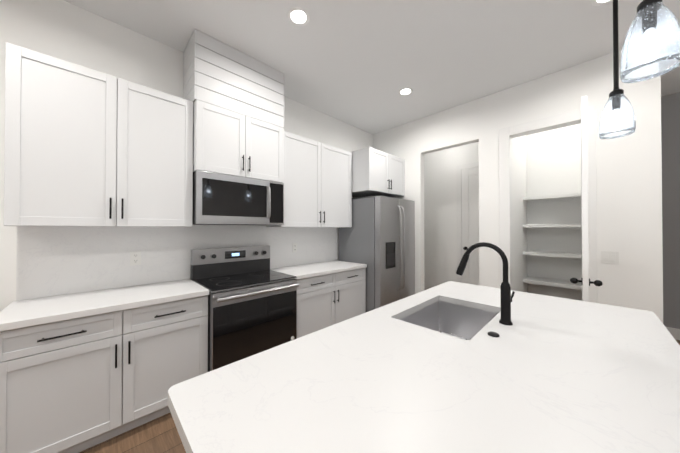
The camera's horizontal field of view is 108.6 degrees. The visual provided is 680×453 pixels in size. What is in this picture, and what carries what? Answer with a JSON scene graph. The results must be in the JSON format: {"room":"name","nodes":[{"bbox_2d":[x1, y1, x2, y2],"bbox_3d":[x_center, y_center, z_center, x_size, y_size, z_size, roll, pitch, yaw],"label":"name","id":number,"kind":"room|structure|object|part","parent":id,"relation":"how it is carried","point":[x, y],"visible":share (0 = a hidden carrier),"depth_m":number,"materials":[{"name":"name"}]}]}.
{"room":"kitchen","nodes":[
{"label":"kitchen","id":0,"kind":"room"},
{"bbox_2d":[0,0,372,311],"bbox_3d":[-1.073,-0.136,2.934,10.600,3.142,0.120,0,-1,-44],"label":"wall","id":1,"kind":"structure","parent":0,"point":[65,31],"depth_m":1.97,"materials":[{"name":"white paint"}]},
{"bbox_2d":[4,42,192,226],"bbox_3d":[-1.752,-0.551,1.910,0.991,1.102,0.384,0,-1,-44],"label":"upper cabinet","id":2,"kind":"object","parent":1,"relation":"attached to","point":[85,147],"visible":1,"depth_m":1.71,"materials":[{"name":"white paint"}]},
{"bbox_2d":[16,225,336,299],"bbox_3d":[-1.148,0.246,2.765,3.060,0.545,0.012,0,-1,-44],"label":"backsplash","id":3,"kind":"structure","parent":1,"relation":"attached to","point":[55,260],"depth_m":2.10,"materials":[{"name":"stone"}]},
{"bbox_2d":[130,251,140,265],"bbox_3d":[-1.780,0.277,2.129,0.074,0.122,0.007,0,-1,-44],"label":"electrical outlet","id":4,"kind":"object","parent":3,"relation":"attached to","point":[135,257],"visible":1,"depth_m":2.13,"materials":[{"name":"white plastic"}]},
{"bbox_2d":[292,243,296,251],"bbox_3d":[-0.606,0.286,3.283,0.074,0.122,0.007,0,-1,-44],"label":"electrical outlet","id":5,"kind":"object","parent":3,"relation":"attached to","point":[294,247],"visible":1,"depth_m":3.27,"materials":[{"name":"white plastic"}]},
{"bbox_2d":[183,29,283,127],"bbox_3d":[-1.079,-1.403,2.564,0.888,0.607,0.404,0,-1,-44],"label":"range hood","id":6,"kind":"object","parent":1,"relation":"attached to","point":[219,74],"visible":0.9,"depth_m":2.33,"materials":[{"name":"white wood"}]},
{"bbox_2d":[193,100,283,182],"bbox_3d":[-1.064,-0.791,2.543,0.864,0.612,0.449,0,-1,-44],"label":"upper cabinet","id":7,"kind":"object","parent":1,"relation":"attached to","point":[227,142],"visible":0.96,"depth_m":2.35,"materials":[{"name":"white paint"}]},
{"bbox_2d":[193,170,283,224],"bbox_3d":[-1.057,-0.249,2.532,0.860,0.465,0.468,0,-1,-44],"label":"microwave","id":8,"kind":"object","parent":7,"relation":"attached to","point":[221,199],"visible":0.98,"depth_m":2.32,"materials":[{"name":"grey metal"}]},
{"bbox_3d":[-0.741,-0.251,2.549,0.022,0.340,0.049,0,-1,-44],"label":"handle","id":9,"kind":"part","parent":8,"relation":"part of","materials":[{"name":"silver metal"}]},
{"bbox_2d":[266,131,351,226],"bbox_3d":[-0.354,-0.540,3.285,1.179,1.102,0.384,0,-1,-44],"label":"upper cabinet","id":10,"kind":"object","parent":1,"relation":"attached to","point":[317,179],"visible":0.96,"depth_m":3.12,"materials":[{"name":"white paint"}]},
{"bbox_2d":[64,0,679,134],"bbox_3d":[1.029,-1.774,0.722,10.720,0.100,6.240,0,-1,-44],"label":"ceiling","id":11,"kind":"structure","parent":0,"point":[359,64],"depth_m":2.26,"materials":[{"name":"white paint"}]},
{"bbox_2d":[287,7,309,25],"bbox_3d":[-0.338,-1.712,1.999,0.184,0.004,0.184,0,-1,-44],"label":"recessed light","id":12,"kind":"object","parent":11,"relation":"in","point":[301,17],"visible":1,"depth_m":1.99,"materials":[{"name":"white paint"}]},
{"bbox_2d":[398,88,412,95],"bbox_3d":[0.831,-1.704,3.092,0.184,0.004,0.184,0,-1,-44],"label":"recessed light","id":13,"kind":"object","parent":11,"relation":"in","point":[405,91],"visible":1,"depth_m":3.08,"materials":[{"name":"white paint"}]},
{"bbox_2d":[592,0,612,5],"bbox_3d":[1.993,-1.714,1.809,0.184,0.004,0.184,0,-1,-44],"label":"recessed light","id":14,"kind":"object","parent":11,"relation":"in","point":[598,2],"visible":0.98,"depth_m":1.87,"materials":[{"name":"white paint"}]},
{"bbox_2d":[599,0,635,138],"bbox_3d":[1.608,-1.124,1.426,0.144,1.185,0.144,0,-1,-44],"label":"pendant light","id":15,"kind":"object","parent":11,"relation":"hanging from","point":[617,119],"visible":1,"depth_m":1.41,"materials":[{"name":"clear glass"}]},
{"bbox_3d":[1.608,-1.200,1.426,0.130,1.034,0.130,0,-1,-44],"label":"cord","id":16,"kind":"part","parent":15,"relation":"part of","materials":[{"name":"black metal"}]},
{"bbox_3d":[1.608,-0.645,1.422,0.144,0.227,0.144,0,-1,-44],"label":"lamp shade","id":17,"kind":"part","parent":15,"relation":"part of","materials":[{"name":"clear glass"}]},
{"bbox_2d":[619,0,679,82],"bbox_3d":[1.108,-1.137,0.878,0.144,1.168,0.144,0,-1,-44],"label":"pendant light","id":18,"kind":"object","parent":11,"relation":"hanging from","point":[651,47],"visible":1,"depth_m":0.85,"materials":[{"name":"clear glass"}]},
{"bbox_3d":[1.108,-1.212,0.879,0.130,1.017,0.130,0,-1,-44],"label":"cord","id":19,"kind":"part","parent":18,"relation":"part of","materials":[{"name":"black metal"}]},
{"bbox_2d":[79,339,679,452],"bbox_3d":[1.029,1.468,0.696,10.720,0.100,6.240,0,-1,-44],"label":"floor","id":20,"kind":"structure","parent":0,"point":[159,434],"depth_m":1.63,"materials":[{"name":"brown wood"}]},
{"bbox_2d":[0,279,208,452],"bbox_3d":[-1.647,0.969,1.820,1.055,0.915,0.644,0,-1,-44],"label":"base cabinet","id":21,"kind":"object","parent":20,"relation":"on","point":[80,371],"visible":0.94,"depth_m":1.55,"materials":[{"name":"white paint"}]},
{"bbox_2d":[0,279,208,330],"bbox_3d":[-1.648,0.531,1.825,1.055,0.040,0.622,0,-1,-44],"label":"countertop","id":22,"kind":"structure","parent":21,"relation":"on","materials":[{"name":"stone"}]},
{"bbox_2d":[190,245,298,371],"bbox_3d":[-0.935,0.829,2.443,0.820,1.205,0.702,0,-1,-44],"label":"range","id":23,"kind":"object","parent":20,"relation":"on","point":[252,303],"visible":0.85,"depth_m":2.28,"materials":[{"name":"grey glass"}]},
{"bbox_2d":[270,260,366,337],"bbox_3d":[-0.260,0.980,3.183,1.171,0.915,0.644,0,-1,-44],"label":"base cabinet","id":24,"kind":"object","parent":20,"relation":"on","point":[330,293],"visible":0.69,"depth_m":2.94,"materials":[{"name":"white paint"}]},
{"bbox_2d":[270,260,366,278],"bbox_3d":[-0.261,0.542,3.188,1.171,0.040,0.622,0,-1,-44],"label":"countertop","id":25,"kind":"structure","parent":24,"relation":"on","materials":[{"name":"stone"}]},
{"bbox_2d":[339,196,414,311],"bbox_3d":[0.611,0.511,3.826,0.916,1.862,0.860,0,-1,-44],"label":"refrigerator","id":26,"kind":"object","parent":20,"relation":"on","point":[378,237],"visible":0.62,"depth_m":3.47,"materials":[{"name":"grey metal"}]},
{"bbox_2d":[168,242,679,452],"bbox_3d":[0.665,0.753,1.112,2.215,1.336,1.200,0,-1,-44],"label":"kitchen island","id":27,"kind":"object","parent":20,"relation":"on","point":[452,367],"visible":1,"depth_m":0.78,"materials":[{"name":"white stone"}]},
{"bbox_2d":[400,301,497,339],"bbox_3d":[0.652,0.663,1.447,0.649,0.227,0.424,0,-1,-44],"label":"sink","id":28,"kind":"object","parent":27,"relation":"in","point":[464,321],"depth_m":1.70,"materials":[{"name":"silver metal"}]},
{"bbox_2d":[456,242,514,336],"bbox_3d":[0.732,0.297,1.301,0.298,0.420,0.279,0,-1,-44],"label":"faucet","id":29,"kind":"object","parent":27,"relation":"on","point":[503,326],"depth_m":1.27,"materials":[{"name":"black metal"}]},
{"bbox_2d":[424,123,581,300],"bbox_3d":[2.593,-0.126,4.261,0.150,3.142,3.125,0,-1,-44],"label":"wall","id":30,"kind":"structure","parent":0,"point":[553,161],"depth_m":3.73,"materials":[{"name":"white paint"}]},
{"bbox_2d":[457,162,478,282],"bbox_3d":[2.522,0.150,4.250,0.021,2.590,0.938,0,-1,-44],"label":"door frame","id":31,"kind":"structure","parent":30,"relation":"attached to","point":[459,208],"depth_m":4.54,"materials":[{"name":"white paint"}]},
{"bbox_2d":[462,167,478,284],"bbox_3d":[2.542,0.189,4.226,0.024,2.488,0.820,0,-1,-44],"label":"hall door","id":32,"kind":"structure","parent":30,"relation":"in","point":[470,208],"depth_m":4.41,"materials":[{"name":"white paint"}]},
{"bbox_2d":[523,193,580,203],"bbox_3d":[3.149,-0.397,3.332,0.358,0.070,1.013,0,-1,-44],"label":"shelf","id":33,"kind":"object","parent":30,"relation":"attached to","point":[556,198],"visible":0.56,"depth_m":3.46,"materials":[{"name":"white paint"}]},
{"bbox_2d":[523,276,581,289],"bbox_3d":[3.149,0.803,3.322,0.358,0.070,1.013,0,-1,-44],"label":"shelf","id":34,"kind":"object","parent":30,"relation":"attached to","point":[550,282],"visible":0.5,"depth_m":3.41,"materials":[{"name":"white paint"}]},
{"bbox_2d":[523,250,581,258],"bbox_3d":[3.149,0.403,3.325,0.358,0.070,1.013,0,-1,-44],"label":"shelf","id":35,"kind":"object","parent":30,"relation":"attached to","point":[555,254],"visible":0.65,"depth_m":3.34,"materials":[{"name":"white paint"}]},
{"bbox_2d":[523,224,581,228],"bbox_3d":[3.149,0.003,3.328,0.358,0.070,1.013,0,-1,-44],"label":"shelf","id":36,"kind":"object","parent":30,"relation":"attached to","point":[553,226],"visible":0.54,"depth_m":3.43,"materials":[{"name":"white paint"}]},
{"bbox_2d":[373,50,662,322],"bbox_3d":[1.790,-0.132,3.388,0.120,3.142,3.245,0,-1,-44],"label":"wall","id":37,"kind":"structure","parent":0,"point":[629,198],"depth_m":2.47,"materials":[{"name":"white paint"}]},
{"bbox_2d":[352,147,404,196],"bbox_3d":[0.519,-0.804,3.927,0.932,0.604,0.694,0,-1,-44],"label":"upper cabinet","id":38,"kind":"object","parent":37,"relation":"attached to","point":[375,172],"visible":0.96,"depth_m":3.59,"materials":[{"name":"white paint"}]},
{"bbox_2d":[499,105,597,302],"bbox_3d":[2.344,0.104,2.812,0.142,2.660,0.844,0,-1,-44],"label":"door frame","id":39,"kind":"structure","parent":37,"relation":"attached to","point":[508,134],"depth_m":2.78,"materials":[{"name":"white paint"}]},
{"bbox_2d":[581,96,588,301],"bbox_3d":[2.320,0.151,2.308,0.622,2.534,0.038,0,-1,-44],"label":"pantry door","id":40,"kind":"structure","parent":37,"relation":"in","point":[585,225],"depth_m":2.09,"materials":[{"name":"white paint"}]},
{"bbox_2d":[570,278,602,285],"bbox_3d":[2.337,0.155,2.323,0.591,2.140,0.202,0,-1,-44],"label":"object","id":41,"kind":"structure","parent":40,"relation":"attached to","point":[595,282],"depth_m":2.11,"materials":[{"name":"black metal"}]},
{"bbox_2d":[600,251,618,263],"bbox_3d":[2.657,0.306,2.409,0.010,0.122,0.122,0,-1,-44],"label":"light switch","id":42,"kind":"object","parent":37,"relation":"attached to","point":[609,257],"visible":1,"depth_m":2.41,"materials":[{"name":"white plastic"}]},
{"bbox_2d":[512,135,526,291],"bbox_3d":[2.560,-0.131,3.546,1.200,3.142,0.118,0,-1,-44],"label":"wall","id":43,"kind":"structure","parent":0,"point":[519,193],"depth_m":3.40,"materials":[{"name":"white paint"}]},
{"bbox_2d":[661,92,679,328],"bbox_3d":[5.027,-0.140,2.447,0.120,3.142,2.875,0,-1,-44],"label":"wall","id":44,"kind":"structure","parent":0,"point":[670,125],"depth_m":3.14,"materials":[{"name":"grey paint"}]},
{"bbox_2d":[666,327,679,339],"bbox_3d":[5.020,1.361,2.343,0.020,0.140,2.755,0,-1,-44],"label":"baseboard","id":45,"kind":"structure","parent":44,"relation":"attached to","point":[675,333],"depth_m":3.10,"materials":[{"name":"white paint"}]}
]}

